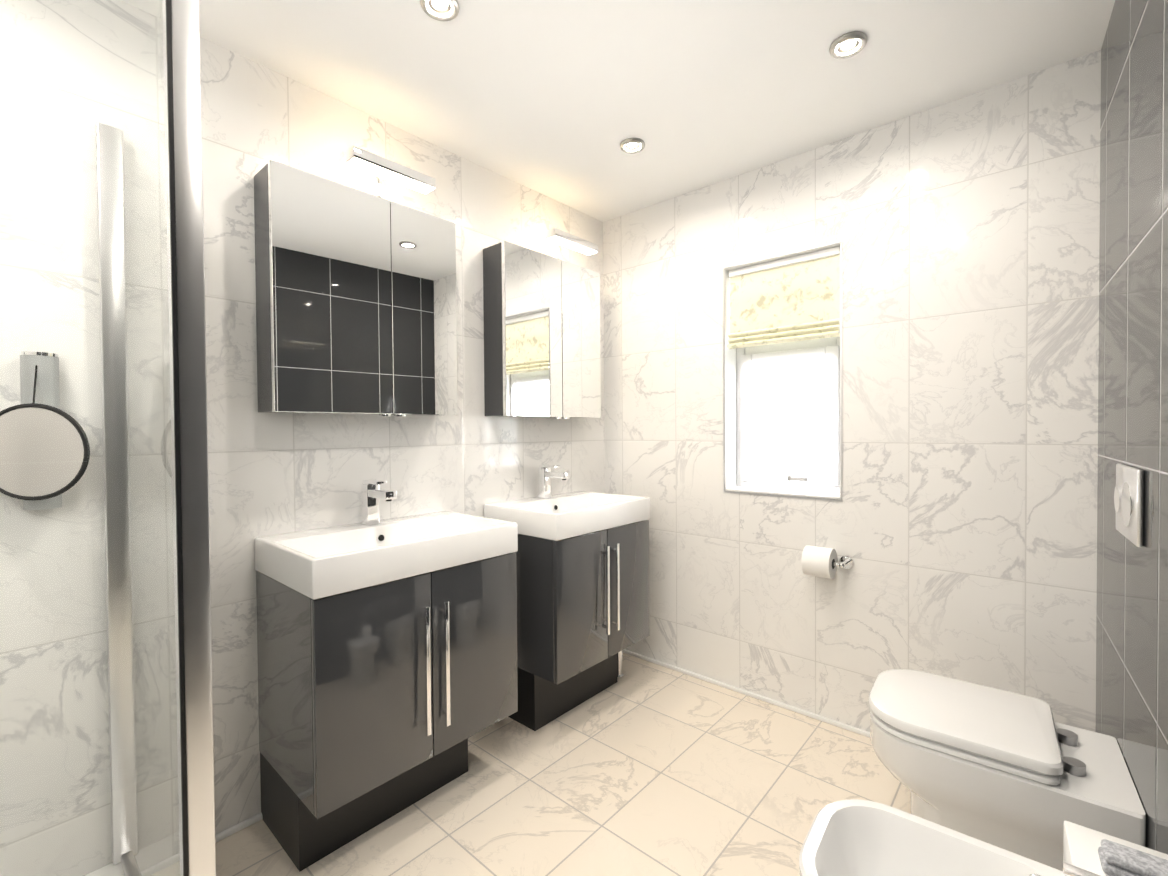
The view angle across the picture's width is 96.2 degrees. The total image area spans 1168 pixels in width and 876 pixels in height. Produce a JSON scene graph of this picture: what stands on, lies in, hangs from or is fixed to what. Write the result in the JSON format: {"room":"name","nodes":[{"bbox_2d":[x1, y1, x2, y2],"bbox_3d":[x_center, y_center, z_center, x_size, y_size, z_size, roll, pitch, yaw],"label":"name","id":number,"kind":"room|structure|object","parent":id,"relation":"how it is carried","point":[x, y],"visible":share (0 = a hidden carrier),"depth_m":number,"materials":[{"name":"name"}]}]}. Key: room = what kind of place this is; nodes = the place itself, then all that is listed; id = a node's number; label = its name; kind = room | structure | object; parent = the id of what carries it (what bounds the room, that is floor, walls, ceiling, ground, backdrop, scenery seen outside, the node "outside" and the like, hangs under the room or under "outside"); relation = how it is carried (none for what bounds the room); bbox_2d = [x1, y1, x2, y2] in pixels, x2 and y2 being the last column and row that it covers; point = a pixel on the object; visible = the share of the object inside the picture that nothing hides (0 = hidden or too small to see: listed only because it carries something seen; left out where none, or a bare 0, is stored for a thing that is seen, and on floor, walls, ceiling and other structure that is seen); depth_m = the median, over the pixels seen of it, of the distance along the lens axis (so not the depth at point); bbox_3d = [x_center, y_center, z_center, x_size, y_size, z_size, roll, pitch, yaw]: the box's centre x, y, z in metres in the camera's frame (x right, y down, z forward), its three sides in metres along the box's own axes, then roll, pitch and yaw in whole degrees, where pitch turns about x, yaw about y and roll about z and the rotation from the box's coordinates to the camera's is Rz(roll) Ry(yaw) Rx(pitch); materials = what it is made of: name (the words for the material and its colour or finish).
{"room":"bathroom","nodes":[
{"label":"bathroom","id":0,"kind":"room"},
{"bbox_2d":[0,0,604,875],"bbox_3d":[-0.856,0.007,1.959,0.120,2.400,3.400,0,1,41],"label":"wall","id":1,"kind":"structure","parent":0,"point":[270,474],"depth_m":1.50,"materials":[{"name":"tile"}]},
{"bbox_2d":[0,351,89,509],"bbox_3d":[-1.297,-0.017,1.232,0.178,0.378,0.181,0,1,41],"label":"mirror","id":2,"kind":"object","parent":1,"relation":"attached to","point":[51,479],"depth_m":1.23,"materials":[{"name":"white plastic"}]},
{"bbox_2d":[141,813,262,875],"bbox_3d":[-0.547,1.192,2.214,0.015,0.018,2.049,0,1,41],"label":"baseboard","id":3,"kind":"structure","parent":1,"relation":"attached to","point":[237,827],"depth_m":1.59,"materials":[{"name":"white"}]},
{"bbox_2d":[254,146,457,416],"bbox_3d":[-0.740,-0.503,1.825,0.224,0.858,0.650,0,1,41],"label":"upper cabinet","id":4,"kind":"object","parent":1,"relation":"attached to","point":[356,312],"visible":1,"depth_m":1.73,"materials":[{"name":"grey"}]},
{"bbox_2d":[483,228,600,418],"bbox_3d":[-0.153,-0.518,2.491,0.224,0.856,0.635,0,1,41],"label":"upper cabinet","id":5,"kind":"object","parent":1,"relation":"attached to","point":[541,334],"visible":1,"depth_m":2.38,"materials":[{"name":"grey"}]},
{"bbox_2d":[150,653,910,875],"bbox_3d":[0.099,1.263,1.146,3.000,0.100,3.600,0,1,41],"label":"floor","id":6,"kind":"structure","parent":0,"point":[642,767],"depth_m":1.75,"materials":[{"name":"tile"}]},
{"bbox_2d":[0,0,215,875],"bbox_3d":[-1.205,0.208,0.848,0.825,2.040,0.863,0,1,41],"label":"shower enclosure","id":7,"kind":"object","parent":6,"relation":"on","point":[184,235],"visible":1,"depth_m":0.88,"materials":[{"name":"clear glass"}]},
{"bbox_2d":[254,479,517,871],"bbox_3d":[-0.627,0.680,1.766,0.483,1.058,0.704,0,1,41],"label":"bathroom vanity","id":8,"kind":"object","parent":6,"relation":"on","point":[387,666],"visible":1,"depth_m":1.57,"materials":[{"name":"grey"}]},
{"bbox_2d":[484,465,649,730],"bbox_3d":[-0.051,0.662,2.418,0.483,1.063,0.644,0,1,41],"label":"bathroom vanity","id":9,"kind":"object","parent":6,"relation":"on","point":[582,571],"visible":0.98,"depth_m":2.20,"materials":[{"name":"grey"}]},
{"bbox_2d":[799,799,1099,875],"bbox_3d":[0.688,0.951,0.919,0.558,0.523,0.364,0,1,38],"label":"bidet","id":10,"kind":"object","parent":6,"relation":"on","point":[854,837],"visible":1,"depth_m":1.08,"materials":[{"name":"white ceramic"}]},
{"bbox_2d":[1063,821,1167,875],"bbox_3d":[0.910,0.761,0.882,0.143,0.099,0.131,0,1,38],"label":"box","id":11,"kind":"object","parent":10,"relation":"on","point":[1081,845],"visible":0.49,"depth_m":0.91,"materials":[{"name":"white"}]},
{"bbox_2d":[1098,839,1167,875],"bbox_3d":[0.902,0.694,0.843,0.102,0.033,0.056,0,1,38],"label":"folded towel","id":12,"kind":"object","parent":11,"relation":"on","point":[1116,859],"visible":1,"depth_m":0.84,"materials":[{"name":"white fabric"}]},
{"bbox_2d":[868,669,1145,870],"bbox_3d":[1.088,0.970,1.419,0.542,0.462,0.376,0,1,38],"label":"toilet","id":13,"kind":"object","parent":6,"relation":"on","point":[1022,775],"visible":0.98,"depth_m":1.31,"materials":[{"name":"white ceramic"}]},
{"bbox_2d":[121,0,1114,221],"bbox_3d":[0.080,-1.236,1.105,3.000,0.100,3.600,0,1,41],"label":"ceiling","id":14,"kind":"structure","parent":0,"point":[560,101],"depth_m":1.70,"materials":[{"name":"white paint"}]},
{"bbox_2d":[420,0,458,20],"bbox_3d":[-0.394,-1.183,1.431,0.104,0.019,0.104,0,1,41],"label":"recessed light","id":15,"kind":"object","parent":14,"relation":"in","point":[443,10],"visible":1,"depth_m":1.44,"materials":[{"name":"grey metal"}]},
{"bbox_2d":[620,138,644,153],"bbox_3d":[0.199,-1.199,2.148,0.104,0.019,0.104,0,1,41],"label":"recessed light","id":16,"kind":"object","parent":14,"relation":"in","point":[632,145],"visible":0.98,"depth_m":2.15,"materials":[{"name":"grey metal"}]},
{"bbox_2d":[829,31,866,58],"bbox_3d":[0.804,-1.195,1.595,0.104,0.019,0.104,0,1,41],"label":"recessed light","id":17,"kind":"object","parent":14,"relation":"in","point":[848,45],"visible":1,"depth_m":1.59,"materials":[{"name":"grey metal"}]},
{"bbox_2d":[603,50,1100,731],"bbox_3d":[1.056,-0.013,2.313,2.520,2.400,0.260,0,1,41],"label":"wall","id":18,"kind":"structure","parent":0,"point":[957,524],"depth_m":1.99,"materials":[{"name":"tile"}]},
{"bbox_2d":[623,649,869,737],"bbox_3d":[0.878,1.180,2.309,1.967,0.018,0.019,0,1,41],"label":"baseboard","id":19,"kind":"structure","parent":18,"relation":"attached to","point":[862,732],"depth_m":2.39,"materials":[{"name":"white tile"}]},
{"bbox_2d":[723,241,841,501],"bbox_3d":[0.934,-0.273,2.396,0.613,1.150,0.238,0,1,41],"label":"window","id":20,"kind":"structure","parent":18,"relation":"in","point":[782,414],"depth_m":2.47,"materials":[{"name":"white"}]},
{"bbox_2d":[727,247,839,348],"bbox_3d":[0.873,-0.606,2.325,0.489,0.369,0.053,0,1,41],"label":"window blind","id":21,"kind":"object","parent":20,"relation":"attached to","point":[792,299],"visible":0.96,"depth_m":2.31,"materials":[{"name":"white fabric"}]},
{"bbox_2d":[801,545,853,578],"bbox_3d":[0.980,0.506,2.129,0.182,0.120,0.131,0,1,41],"label":"toilet roll holder","id":22,"kind":"object","parent":18,"relation":"attached to","point":[819,561],"visible":1,"depth_m":2.10,"materials":[{"name":"white paper"}]},
{"bbox_2d":[1096,0,1167,854],"bbox_3d":[0.741,0.020,0.426,0.120,2.400,3.600,0,1,38],"label":"wall","id":23,"kind":"structure","parent":0,"point":[1132,655],"depth_m":1.22,"materials":[{"name":"grey tile"}]},
{"bbox_2d":[1114,464,1143,546],"bbox_3d":[1.289,0.152,1.244,0.017,0.170,0.250,0,1,38],"label":"flush plate","id":24,"kind":"object","parent":23,"relation":"attached to","point":[1129,498],"visible":0.98,"depth_m":1.19,"materials":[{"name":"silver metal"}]}
]}

